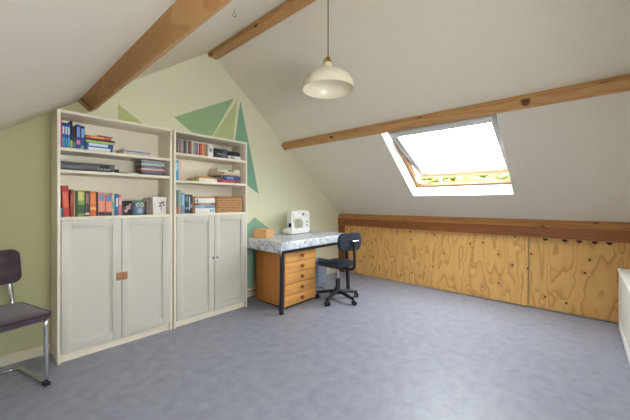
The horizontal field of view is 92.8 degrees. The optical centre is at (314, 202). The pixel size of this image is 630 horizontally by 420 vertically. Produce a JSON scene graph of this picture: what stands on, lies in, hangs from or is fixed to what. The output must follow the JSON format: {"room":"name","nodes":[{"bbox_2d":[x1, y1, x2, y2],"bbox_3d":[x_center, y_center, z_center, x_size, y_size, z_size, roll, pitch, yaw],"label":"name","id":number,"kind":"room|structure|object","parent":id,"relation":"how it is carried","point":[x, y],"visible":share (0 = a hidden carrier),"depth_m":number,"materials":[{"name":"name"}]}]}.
{"room":"home office","nodes":[
{"label":"home office","id":0,"kind":"room"},
{"bbox_2d":[0,53,338,355],"bbox_3d":[-1.394,-0.309,3.165,0.142,2.939,5.560,0,0,42],"label":"wall","id":1,"kind":"structure","parent":0,"point":[197,95],"depth_m":2.99,"materials":[{"name":"green paint"}]},
{"bbox_2d":[0,268,336,366],"bbox_3d":[-1.345,1.125,3.104,0.016,0.070,5.235,0,0,42],"label":"baseboard","id":2,"kind":"structure","parent":1,"relation":"attached to","point":[30,353],"depth_m":2.21,"materials":[{"name":"beige paint"}]},
{"bbox_2d":[0,0,629,221],"bbox_3d":[-0.011,-0.660,1.938,3.840,2.418,5.771,0,0,42],"label":"ceiling","id":3,"kind":"structure","parent":0,"point":[569,160],"depth_m":2.38,"materials":[{"name":"paint"}]},
{"bbox_2d":[78,0,232,111],"bbox_3d":[-0.566,-0.847,1.302,3.580,0.182,0.134,0,0,42],"label":"beam","id":4,"kind":"structure","parent":3,"relation":"attached to","point":[182,18],"depth_m":1.49,"materials":[{"name":"brown wood"}]},
{"bbox_2d":[208,0,315,59],"bbox_3d":[0.192,-1.652,2.150,3.580,0.094,0.110,0,0,42],"label":"ridge beam","id":5,"kind":"structure","parent":3,"relation":"attached to","point":[288,8],"depth_m":2.74,"materials":[{"name":"brown wood"}]},
{"bbox_2d":[302,0,353,98],"bbox_3d":[0.096,-1.216,2.200,0.380,0.779,0.380,0,0,42],"label":"pendant lamp","id":6,"kind":"object","parent":5,"relation":"hanging from","point":[328,81],"visible":1,"depth_m":2.25,"materials":[{"name":"beige ceramic"}]},
{"bbox_2d":[381,114,513,195],"bbox_3d":[1.411,-0.488,3.204,1.092,0.811,0.965,0,0,42],"label":"trim","id":7,"kind":"structure","parent":3,"relation":"attached to","point":[497,189],"depth_m":3.50,"materials":[{"name":"white paint"}]},
{"bbox_2d":[387,114,510,186],"bbox_3d":[1.454,-0.574,3.253,1.128,0.774,0.986,0,0,42],"label":"window","id":8,"kind":"structure","parent":3,"relation":"attached to","point":[410,161],"depth_m":3.36,"materials":[{"name":"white wood"}]},
{"bbox_2d":[281,74,629,149],"bbox_3d":[0.915,-0.786,2.958,3.580,0.120,0.135,0,0,42],"label":"beam","id":9,"kind":"structure","parent":3,"relation":"attached to","point":[621,83],"depth_m":2.46,"materials":[{"name":"brown wood"}]},
{"bbox_2d":[0,272,629,419],"bbox_3d":[0.052,1.220,1.993,3.880,0.120,5.740,0,0,42],"label":"floor","id":10,"kind":"structure","parent":0,"point":[405,351],"depth_m":2.11,"materials":[{"name":"grey carpet"}]},
{"bbox_2d":[0,249,51,386],"bbox_3d":[-2.005,0.743,1.834,0.514,0.835,0.465,0,0,27],"label":"chair","id":11,"kind":"object","parent":10,"relation":"on","point":[14,315],"visible":1,"depth_m":1.94,"materials":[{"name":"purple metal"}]},
{"bbox_2d":[51,109,171,364],"bbox_3d":[-1.667,0.245,2.522,0.293,1.830,0.800,0,0,42],"label":"bookcase","id":12,"kind":"object","parent":10,"relation":"on","point":[111,276],"visible":0.97,"depth_m":2.41,"materials":[{"name":"beige wood"}]},
{"bbox_2d":[62,122,64,146],"bbox_3d":[-1.891,-0.492,2.236,0.171,0.184,0.013,0,0,42],"label":"book","id":13,"kind":"object","parent":12,"relation":"on","point":[63,123],"visible":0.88,"depth_m":2.18,"materials":[{"name":"paper"}]},
{"bbox_2d":[61,186,69,216],"bbox_3d":[-1.875,-0.010,2.239,0.151,0.229,0.045,0,0,42],"label":"book","id":14,"kind":"object","parent":12,"relation":"on","point":[64,189],"visible":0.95,"depth_m":2.19,"materials":[{"name":"paper"}]},
{"bbox_2d":[65,123,66,146],"bbox_3d":[-1.880,-0.491,2.248,0.171,0.182,0.013,0,0,42],"label":"book","id":15,"kind":"object","parent":12,"relation":"on","point":[65,123],"visible":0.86,"depth_m":2.19,"materials":[{"name":"paper"}]},
{"bbox_2d":[67,124,69,147],"bbox_3d":[-1.870,-0.490,2.259,0.171,0.180,0.012,0,0,42],"label":"book","id":16,"kind":"object","parent":12,"relation":"on","point":[68,125],"visible":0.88,"depth_m":2.20,"materials":[{"name":"paper"}]},
{"bbox_2d":[67,121,72,147],"bbox_3d":[-1.860,-0.502,2.270,0.170,0.204,0.013,0,0,42],"label":"book","id":17,"kind":"object","parent":12,"relation":"on","point":[69,122],"visible":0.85,"depth_m":2.21,"materials":[{"name":"paper"}]},
{"bbox_2d":[68,189,72,216],"bbox_3d":[-1.851,0.004,2.265,0.151,0.202,0.015,0,0,42],"label":"book","id":18,"kind":"object","parent":12,"relation":"on","point":[70,191],"visible":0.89,"depth_m":2.21,"materials":[{"name":"paper"}]},
{"bbox_2d":[73,190,74,216],"bbox_3d":[-1.842,0.005,2.276,0.150,0.198,0.010,0,0,42],"label":"book","id":19,"kind":"object","parent":12,"relation":"on","point":[73,190],"visible":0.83,"depth_m":2.22,"materials":[{"name":"paper"}]},
{"bbox_2d":[73,126,75,147],"bbox_3d":[-1.849,-0.484,2.283,0.170,0.166,0.017,0,0,42],"label":"book","id":20,"kind":"object","parent":12,"relation":"on","point":[74,127],"visible":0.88,"depth_m":2.23,"materials":[{"name":"paper"}]},
{"bbox_2d":[75,191,76,216],"bbox_3d":[-1.834,0.009,2.285,0.150,0.192,0.009,0,0,42],"label":"book","id":21,"kind":"object","parent":12,"relation":"on","point":[75,191],"visible":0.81,"depth_m":2.23,"materials":[{"name":"paper"}]},
{"bbox_2d":[75,124,79,148],"bbox_3d":[-1.833,-0.492,2.300,0.171,0.182,0.023,0,0,42],"label":"book","id":22,"kind":"object","parent":12,"relation":"on","point":[76,125],"visible":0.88,"depth_m":2.24,"materials":[{"name":"paper"}]},
{"bbox_2d":[77,190,84,216],"bbox_3d":[-1.814,0.007,2.306,0.151,0.196,0.044,0,0,42],"label":"book","id":23,"kind":"object","parent":12,"relation":"on","point":[80,194],"visible":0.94,"depth_m":2.25,"materials":[{"name":"paper"}]},
{"bbox_2d":[80,126,84,148],"bbox_3d":[-1.816,-0.489,2.320,0.171,0.176,0.024,0,0,42],"label":"book","id":24,"kind":"object","parent":12,"relation":"on","point":[82,128],"visible":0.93,"depth_m":2.26,"materials":[{"name":"paper"}]},
{"bbox_2d":[85,191,89,215],"bbox_3d":[-1.789,0.008,2.335,0.151,0.194,0.028,0,0,42],"label":"book","id":25,"kind":"object","parent":12,"relation":"on","point":[87,193],"visible":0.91,"depth_m":2.29,"materials":[{"name":"paper"}]},
{"bbox_2d":[61,161,114,171],"bbox_3d":[-1.796,-0.271,2.354,0.204,0.060,0.335,0,0,42],"label":"recorder","id":26,"kind":"object","parent":12,"relation":"on","point":[66,165],"visible":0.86,"depth_m":2.28,"materials":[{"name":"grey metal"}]},
{"bbox_2d":[90,191,95,215],"bbox_3d":[-1.765,0.009,2.361,0.151,0.190,0.038,0,0,42],"label":"book","id":27,"kind":"object","parent":12,"relation":"on","point":[92,193],"visible":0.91,"depth_m":2.31,"materials":[{"name":"paper"}]},
{"bbox_2d":[96,192,97,215],"bbox_3d":[-1.748,0.011,2.381,0.150,0.188,0.008,0,0,42],"label":"book","id":28,"kind":"object","parent":12,"relation":"on","point":[96,192],"visible":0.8,"depth_m":2.33,"materials":[{"name":"paper"}]},
{"bbox_2d":[85,146,112,151],"bbox_3d":[-1.738,-0.416,2.392,0.151,0.031,0.178,0,0,42],"label":"book","id":29,"kind":"object","parent":12,"relation":"on","point":[86,147],"visible":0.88,"depth_m":2.34,"materials":[{"name":"paper"}]},
{"bbox_2d":[85,142,112,148],"bbox_3d":[-1.735,-0.447,2.392,0.151,0.030,0.178,0,0,42],"label":"book","id":30,"kind":"object","parent":29,"relation":"on","point":[86,143],"visible":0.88,"depth_m":2.33,"materials":[{"name":"paper"}]},
{"bbox_2d":[85,139,114,145],"bbox_3d":[-1.729,-0.471,2.393,0.140,0.017,0.190,0,0,42],"label":"book","id":31,"kind":"object","parent":30,"relation":"on","point":[92,141],"visible":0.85,"depth_m":2.35,"materials":[{"name":"paper"}]},
{"bbox_2d":[85,137,114,142],"bbox_3d":[-1.729,-0.487,2.396,0.140,0.015,0.192,0,0,42],"label":"book","id":32,"kind":"object","parent":31,"relation":"on","point":[85,137],"visible":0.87,"depth_m":2.34,"materials":[{"name":"paper"}]},
{"bbox_2d":[85,135,110,140],"bbox_3d":[-1.736,-0.506,2.386,0.131,0.022,0.165,0,0,42],"label":"book","id":33,"kind":"object","parent":32,"relation":"on","point":[86,136],"visible":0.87,"depth_m":2.34,"materials":[{"name":"paper"}]},
{"bbox_2d":[98,192,104,215],"bbox_3d":[-1.728,0.012,2.402,0.151,0.184,0.046,0,0,42],"label":"book","id":34,"kind":"object","parent":12,"relation":"on","point":[101,195],"visible":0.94,"depth_m":2.35,"materials":[{"name":"paper"}]},
{"bbox_2d":[105,194,111,215],"bbox_3d":[-1.697,0.020,2.437,0.151,0.170,0.043,0,0,42],"label":"book","id":35,"kind":"object","parent":12,"relation":"on","point":[108,197],"visible":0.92,"depth_m":2.39,"materials":[{"name":"paper"}]},
{"bbox_2d":[107,193,113,215],"bbox_3d":[-1.677,0.014,2.459,0.151,0.180,0.011,0,0,42],"label":"book","id":36,"kind":"object","parent":12,"relation":"on","point":[107,193],"visible":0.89,"depth_m":2.41,"materials":[{"name":"paper"}]},
{"bbox_2d":[115,194,117,215],"bbox_3d":[-1.659,0.016,2.479,0.151,0.176,0.018,0,0,42],"label":"book","id":37,"kind":"object","parent":12,"relation":"on","point":[116,195],"visible":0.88,"depth_m":2.43,"materials":[{"name":"paper"}]},
{"bbox_2d":[118,194,120,214],"bbox_3d":[-1.645,0.019,2.495,0.151,0.170,0.020,0,0,42],"label":"book","id":38,"kind":"object","parent":12,"relation":"on","point":[119,195],"visible":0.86,"depth_m":2.44,"materials":[{"name":"paper"}]},
{"bbox_2d":[122,201,132,214],"bbox_3d":[-1.571,0.045,2.512,0.020,0.118,0.074,0,0,38],"label":"flower picture","id":39,"kind":"object","parent":12,"relation":"on","point":[126,205],"visible":1,"depth_m":2.51},
{"bbox_2d":[121,151,150,155],"bbox_3d":[-1.576,-0.411,2.606,0.200,0.022,0.215,0,0,42],"label":"magazine","id":40,"kind":"object","parent":12,"relation":"on","point":[123,152],"visible":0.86,"depth_m":2.53,"materials":[{"name":"paper"}]},
{"bbox_2d":[121,150,149,153],"bbox_3d":[-1.585,-0.428,2.610,0.200,0.010,0.205,0,0,40],"label":"magazine","id":41,"kind":"object","parent":40,"relation":"on","point":[122,150],"visible":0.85,"depth_m":2.54,"materials":[{"name":"paper"}]},
{"bbox_2d":[117,148,141,151],"bbox_3d":[-1.603,-0.442,2.587,0.190,0.016,0.140,0,0,42],"label":"magazine","id":42,"kind":"object","parent":41,"relation":"on","point":[122,148],"visible":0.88,"depth_m":2.52,"materials":[{"name":"paper"}]},
{"bbox_2d":[132,200,144,214],"bbox_3d":[-1.509,0.040,2.563,0.093,0.128,0.092,0,0,-4],"label":"owl figurine","id":43,"kind":"object","parent":12,"relation":"on","point":[138,208],"visible":1,"depth_m":2.54,"materials":[{"name":"ceramic"}]},
{"bbox_2d":[143,198,151,214],"bbox_3d":[-1.478,0.033,2.646,0.080,0.144,0.050,0,0,42],"label":"rack","id":44,"kind":"object","parent":12,"relation":"on","point":[148,204],"visible":0.97,"depth_m":2.63,"materials":[{"name":"beige wood"}]},
{"bbox_2d":[138,173,164,175],"bbox_3d":[-1.472,-0.247,2.684,0.136,0.014,0.190,0,0,42],"label":"case","id":45,"kind":"object","parent":12,"relation":"on","point":[138,173],"visible":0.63,"depth_m":2.62,"materials":[{"name":"white plastic"}]},
{"bbox_2d":[137,171,164,173],"bbox_3d":[-1.466,-0.262,2.682,0.136,0.014,0.190,0,0,41],"label":"case","id":46,"kind":"object","parent":45,"relation":"on","point":[141,171],"visible":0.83,"depth_m":2.63,"materials":[{"name":"plastic"}]},
{"bbox_2d":[136,170,163,172],"bbox_3d":[-1.473,-0.276,2.681,0.136,0.014,0.190,0,0,42],"label":"case","id":47,"kind":"object","parent":46,"relation":"on","point":[137,170],"visible":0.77,"depth_m":2.63,"materials":[{"name":"red plastic"}]},
{"bbox_2d":[137,168,164,170],"bbox_3d":[-1.464,-0.290,2.679,0.136,0.014,0.190,0,0,43],"label":"case","id":48,"kind":"object","parent":47,"relation":"on","point":[139,168],"visible":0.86,"depth_m":2.62,"materials":[{"name":"white plastic"}]},
{"bbox_2d":[136,166,164,169],"bbox_3d":[-1.470,-0.304,2.686,0.136,0.014,0.190,0,0,41],"label":"case","id":49,"kind":"object","parent":48,"relation":"on","point":[141,166],"visible":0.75,"depth_m":2.63,"materials":[{"name":"plastic"}]},
{"bbox_2d":[136,165,163,167],"bbox_3d":[-1.471,-0.318,2.677,0.136,0.014,0.190,0,0,41],"label":"case","id":50,"kind":"object","parent":49,"relation":"on","point":[137,165],"visible":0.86,"depth_m":2.62,"materials":[{"name":"plastic"}]},
{"bbox_2d":[136,163,164,166],"bbox_3d":[-1.469,-0.333,2.683,0.136,0.014,0.190,0,0,43],"label":"case","id":51,"kind":"object","parent":50,"relation":"on","point":[140,163],"visible":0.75,"depth_m":2.63,"materials":[{"name":"white plastic"}]},
{"bbox_2d":[137,161,164,164],"bbox_3d":[-1.464,-0.347,2.683,0.136,0.014,0.190,0,0,43],"label":"case","id":52,"kind":"object","parent":51,"relation":"on","point":[142,161],"visible":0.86,"depth_m":2.63,"materials":[{"name":"white plastic"}]},
{"bbox_2d":[136,160,163,162],"bbox_3d":[-1.474,-0.361,2.680,0.136,0.014,0.190,0,0,41],"label":"case","id":53,"kind":"object","parent":52,"relation":"on","point":[138,160],"visible":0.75,"depth_m":2.62,"materials":[{"name":"grey plastic"}]},
{"bbox_2d":[148,197,166,213],"bbox_3d":[-1.432,0.027,2.725,0.115,0.155,0.118,0,0,42],"label":"gift box","id":54,"kind":"object","parent":12,"relation":"on","point":[158,203],"visible":0.94,"depth_m":2.69,"materials":[{"name":"white cardboard"}]},
{"bbox_2d":[172,129,246,328],"bbox_3d":[-1.115,0.245,3.126,0.310,1.830,0.800,0,0,42],"label":"bookcase","id":55,"kind":"object","parent":10,"relation":"on","point":[209,250],"visible":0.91,"depth_m":3.06,"materials":[{"name":"white wood"}]},
{"bbox_2d":[176,190,177,213],"bbox_3d":[-1.344,-0.006,2.840,0.160,0.220,0.026,0,0,42],"label":"book","id":56,"kind":"object","parent":55,"relation":"on","point":[176,190],"visible":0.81,"depth_m":2.79,"materials":[{"name":"paper"}]},
{"bbox_2d":[176,160,177,179],"bbox_3d":[-1.339,-0.301,2.837,0.151,0.184,0.029,0,0,42],"label":"book","id":57,"kind":"object","parent":55,"relation":"on","point":[176,160],"visible":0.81,"depth_m":2.79,"materials":[{"name":"paper"}]},
{"bbox_2d":[178,161,179,179],"bbox_3d":[-1.325,-0.297,2.854,0.150,0.176,0.012,0,0,42],"label":"book","id":58,"kind":"object","parent":55,"relation":"on","point":[178,161],"visible":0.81,"depth_m":2.80,"materials":[{"name":"paper"}]},
{"bbox_2d":[178,190,180,213],"bbox_3d":[-1.326,-0.006,2.860,0.160,0.222,0.025,0,0,42],"label":"book","id":59,"kind":"object","parent":55,"relation":"on","point":[179,191],"visible":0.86,"depth_m":2.81,"materials":[{"name":"paper"}]},
{"bbox_2d":[181,193,184,213],"bbox_3d":[-1.305,0.005,2.884,0.161,0.198,0.034,0,0,42],"label":"book","id":60,"kind":"object","parent":55,"relation":"on","point":[182,194],"visible":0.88,"depth_m":2.83,"materials":[{"name":"paper"}]},
{"bbox_2d":[185,194,188,213],"bbox_3d":[-1.280,0.013,2.911,0.161,0.182,0.036,0,0,42],"label":"book","id":61,"kind":"object","parent":55,"relation":"on","point":[186,195],"visible":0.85,"depth_m":2.86,"materials":[{"name":"paper"}]},
{"bbox_2d":[190,195,192,212],"bbox_3d":[-1.250,0.015,2.945,0.161,0.180,0.022,0,0,42],"label":"book","id":62,"kind":"object","parent":55,"relation":"on","point":[191,196],"visible":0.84,"depth_m":2.89,"materials":[{"name":"paper"}]},
{"bbox_2d":[194,208,214,212],"bbox_3d":[-1.159,0.081,3.054,0.171,0.047,0.212,0,0,42],"label":"book","id":63,"kind":"object","parent":55,"relation":"on","point":[196,210],"visible":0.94,"depth_m":2.99,"materials":[{"name":"paper"}]},
{"bbox_2d":[194,205,213,207],"bbox_3d":[-1.158,0.042,3.051,0.161,0.030,0.205,0,0,42],"label":"book","id":64,"kind":"object","parent":63,"relation":"on","point":[195,206],"visible":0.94,"depth_m":2.99,"materials":[{"name":"paper"}]},
{"bbox_2d":[194,203,214,204],"bbox_3d":[-1.159,0.015,3.054,0.171,0.022,0.212,0,0,42],"label":"book","id":65,"kind":"object","parent":64,"relation":"on","point":[194,203],"visible":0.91,"depth_m":2.99,"materials":[{"name":"paper"}]},
{"bbox_2d":[194,198,214,202],"bbox_3d":[-1.159,-0.020,3.054,0.171,0.048,0.210,0,0,42],"label":"book","id":66,"kind":"object","parent":65,"relation":"on","point":[196,200],"visible":0.94,"depth_m":2.99,"materials":[{"name":"paper"}]},
{"bbox_2d":[196,178,216,181],"bbox_3d":[-1.131,-0.225,3.070,0.150,0.032,0.195,0,0,42],"label":"book","id":67,"kind":"object","parent":55,"relation":"on","point":[199,179],"visible":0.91,"depth_m":3.01,"materials":[{"name":"paper"}]},
{"bbox_2d":[207,145,212,156],"bbox_3d":[-1.119,-0.525,3.099,0.161,0.122,0.060,0,0,42],"label":"box","id":68,"kind":"object","parent":55,"relation":"on","point":[209,147],"visible":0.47,"depth_m":3.04,"materials":[{"name":"white cardboard"}]},
{"bbox_2d":[213,148,227,157],"bbox_3d":[-1.050,-0.511,3.191,0.193,0.094,0.154,0,0,42],"label":"storage box","id":69,"kind":"object","parent":55,"relation":"on","point":[221,153],"visible":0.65,"depth_m":3.12,"materials":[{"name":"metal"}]},
{"bbox_2d":[211,196,241,212],"bbox_3d":[-0.972,0.020,3.257,0.189,0.168,0.354,0,0,42],"label":"wicker basket","id":70,"kind":"object","parent":55,"relation":"on","point":[223,204],"visible":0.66,"depth_m":3.17,"materials":[{"name":"brown wicker"}]},
{"bbox_2d":[217,179,240,183],"bbox_3d":[-0.983,-0.225,3.262,0.191,0.033,0.285,0,0,42],"label":"book","id":71,"kind":"object","parent":55,"relation":"on","point":[218,180],"visible":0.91,"depth_m":3.19,"materials":[{"name":"paper"}]},
{"bbox_2d":[214,176,239,180],"bbox_3d":[-0.960,-0.262,3.283,0.181,0.040,0.215,0,0,42],"label":"book","id":72,"kind":"object","parent":71,"relation":"on","point":[216,177],"visible":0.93,"depth_m":3.21,"materials":[{"name":"paper"}]},
{"bbox_2d":[210,174,238,176],"bbox_3d":[-0.985,-0.288,3.261,0.180,0.012,0.260,0,0,42],"label":"book","id":73,"kind":"object","parent":72,"relation":"on","point":[215,175],"visible":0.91,"depth_m":3.18,"materials":[{"name":"paper"}]},
{"bbox_2d":[209,171,239,175],"bbox_3d":[-0.982,-0.310,3.258,0.181,0.030,0.275,0,0,42],"label":"book","id":74,"kind":"object","parent":73,"relation":"on","point":[214,172],"visible":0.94,"depth_m":3.17,"materials":[{"name":"paper"}]},
{"bbox_2d":[209,168,239,172],"bbox_3d":[-0.984,-0.341,3.259,0.181,0.030,0.270,0,0,42],"label":"book","id":75,"kind":"object","parent":74,"relation":"on","point":[215,169],"visible":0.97,"depth_m":3.18,"materials":[{"name":"paper"}]},
{"bbox_2d":[227,155,240,159],"bbox_3d":[-0.934,-0.483,3.306,0.171,0.038,0.155,0,0,42],"label":"book","id":76,"kind":"object","parent":55,"relation":"on","point":[228,156],"visible":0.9,"depth_m":3.25,"materials":[{"name":"paper"}]},
{"bbox_2d":[227,151,239,156],"bbox_3d":[-0.928,-0.527,3.299,0.153,0.048,0.150,0,0,42],"label":"case","id":77,"kind":"object","parent":76,"relation":"on","point":[229,153],"visible":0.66,"depth_m":3.24,"materials":[{"name":"black plastic"}]},
{"bbox_2d":[256,249,315,308],"bbox_3d":[-0.332,0.840,3.570,0.545,0.640,0.500,0,0,42],"label":"drawer unit","id":78,"kind":"object","parent":10,"relation":"on","point":[299,267],"visible":0.9,"depth_m":3.40,"materials":[{"name":"orange wood"}]},
{"bbox_2d":[260,243,349,314],"bbox_3d":[-0.199,0.789,3.772,0.715,0.742,1.228,0,0,42],"label":"desk","id":79,"kind":"object","parent":10,"relation":"on","point":[281,280],"visible":0.26,"depth_m":3.11,"materials":[{"name":"metal"}]},
{"bbox_2d":[247,230,342,253],"bbox_3d":[-0.205,0.483,3.750,0.734,0.149,1.255,0,0,42],"label":"tablecloth","id":80,"kind":"object","parent":79,"relation":"on","point":[280,242],"visible":0.83,"depth_m":3.39,"materials":[{"name":"grey fabric"}]},
{"bbox_2d":[253,228,273,237],"bbox_3d":[-0.605,0.358,3.533,0.188,0.098,0.160,0,0,25],"label":"box","id":81,"kind":"object","parent":80,"relation":"on","point":[260,232],"visible":1,"depth_m":3.47,"materials":[{"name":"brown wood"}]},
{"bbox_2d":[283,210,309,234],"bbox_3d":[-0.231,0.236,3.958,0.149,0.342,0.384,0,0,42],"label":"sewing machine","id":82,"kind":"object","parent":80,"relation":"on","point":[302,216],"visible":1,"depth_m":3.89,"materials":[{"name":"white plastic"}]},
{"bbox_2d":[315,258,327,284],"bbox_3d":[0.041,0.991,4.337,0.221,0.338,0.251,0,0,42],"label":"waste bin","id":83,"kind":"object","parent":10,"relation":"on","point":[321,271],"visible":0.53,"depth_m":4.25,"materials":[{"name":"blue plastic"}]},
{"bbox_2d":[314,232,360,306],"bbox_3d":[0.291,0.752,3.571,0.546,0.815,0.532,0,0,-40],"label":"office chair","id":84,"kind":"object","parent":10,"relation":"on","point":[345,241],"visible":1,"depth_m":3.45,"materials":[{"name":"black plastic"}]},
{"bbox_2d":[618,268,629,365],"bbox_3d":[2.263,0.877,1.988,0.257,0.565,1.780,0,0,42],"label":"radiator cover","id":85,"kind":"object","parent":10,"relation":"on","point":[624,274],"visible":1,"depth_m":2.39,"materials":[{"name":"white paint"}]},
{"bbox_2d":[345,237,616,322],"bbox_3d":[1.805,0.676,3.954,3.580,0.968,0.120,0,0,42],"label":"wall","id":86,"kind":"structure","parent":0,"point":[528,237],"depth_m":3.35,"materials":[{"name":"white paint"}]},
{"bbox_2d":[338,225,344,271],"bbox_3d":[0.451,0.767,5.046,0.105,0.785,0.055,0,0,42],"label":"trim","id":87,"kind":"structure","parent":86,"relation":"attached to","point":[341,228],"depth_m":5.02,"materials":[{"name":"brown wood"}]},
{"bbox_2d":[345,225,391,279],"bbox_3d":[0.822,0.759,4.732,0.858,0.778,0.016,0,0,42],"label":"plywood panel","id":88,"kind":"object","parent":86,"relation":"attached to","point":[374,256],"visible":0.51,"depth_m":4.65,"materials":[{"name":"brown wood"}]},
{"bbox_2d":[392,228,439,288],"bbox_3d":[1.404,0.759,4.212,0.693,0.778,0.016,0,0,42],"label":"plywood panel","id":89,"kind":"object","parent":86,"relation":"attached to","point":[415,253],"visible":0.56,"depth_m":4.19,"materials":[{"name":"brown wood"}]},
{"bbox_2d":[440,231,527,305],"bbox_3d":[2.014,0.759,3.651,0.955,0.778,0.016,0,0,42],"label":"plywood panel","id":90,"kind":"object","parent":86,"relation":"attached to","point":[490,266],"visible":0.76,"depth_m":3.62,"materials":[{"name":"brown wood"}]},
{"bbox_2d":[338,214,629,230],"bbox_3d":[1.743,0.223,3.884,3.580,0.077,0.065,0,0,42],"label":"trim","id":91,"kind":"structure","parent":86,"relation":"attached to","point":[625,226],"depth_m":3.46,"materials":[{"name":"brown wood"}]},
{"bbox_2d":[338,218,629,242],"bbox_3d":[1.741,0.319,3.882,3.580,0.112,0.068,0,0,42],"label":"beam","id":92,"kind":"structure","parent":86,"relation":"attached to","point":[622,236],"depth_m":3.45,"materials":[{"name":"brown wood"}]},
{"bbox_2d":[529,237,629,322],"bbox_3d":[2.713,0.759,3.041,0.890,0.778,0.017,0,0,42],"label":"plywood panel","id":93,"kind":"object","parent":86,"relation":"attached to","point":[571,276],"visible":0.93,"depth_m":3.06,"materials":[{"name":"brown wood"}]},
{"label":"outside","id":94,"kind":"structure","parent":0,"visible":0},
{"bbox_3d":[18.103,6.260,27.746,70.000,0.200,54.500,0,0,42],"label":"ground","id":95,"kind":"structure","parent":94,"visible":0},
{"bbox_2d":[420,170,447,182],"bbox_3d":[7.354,2.095,18.275,2.706,8.139,2.869,0,0,2],"label":"tree","id":96,"kind":"object","parent":95,"relation":"on","point":[425,180],"visible":0.06,"depth_m":17.97,"materials":[{"name":"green plant"}]},
{"bbox_2d":[444,168,497,181],"bbox_3d":[6.443,2.332,12.766,2.631,7.665,2.483,0,0,42],"label":"tree","id":97,"kind":"object","parent":95,"relation":"on","point":[476,177],"visible":0.03,"depth_m":12.23,"materials":[{"name":"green plant"}]},
{"bbox_2d":[486,174,509,178],"bbox_3d":[10.213,2.150,15.799,2.899,8.029,2.903,0,0,42],"label":"tree","id":98,"kind":"object","parent":95,"relation":"on","point":[496,176],"visible":0.02,"depth_m":15.76,"materials":[{"name":"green plant"}]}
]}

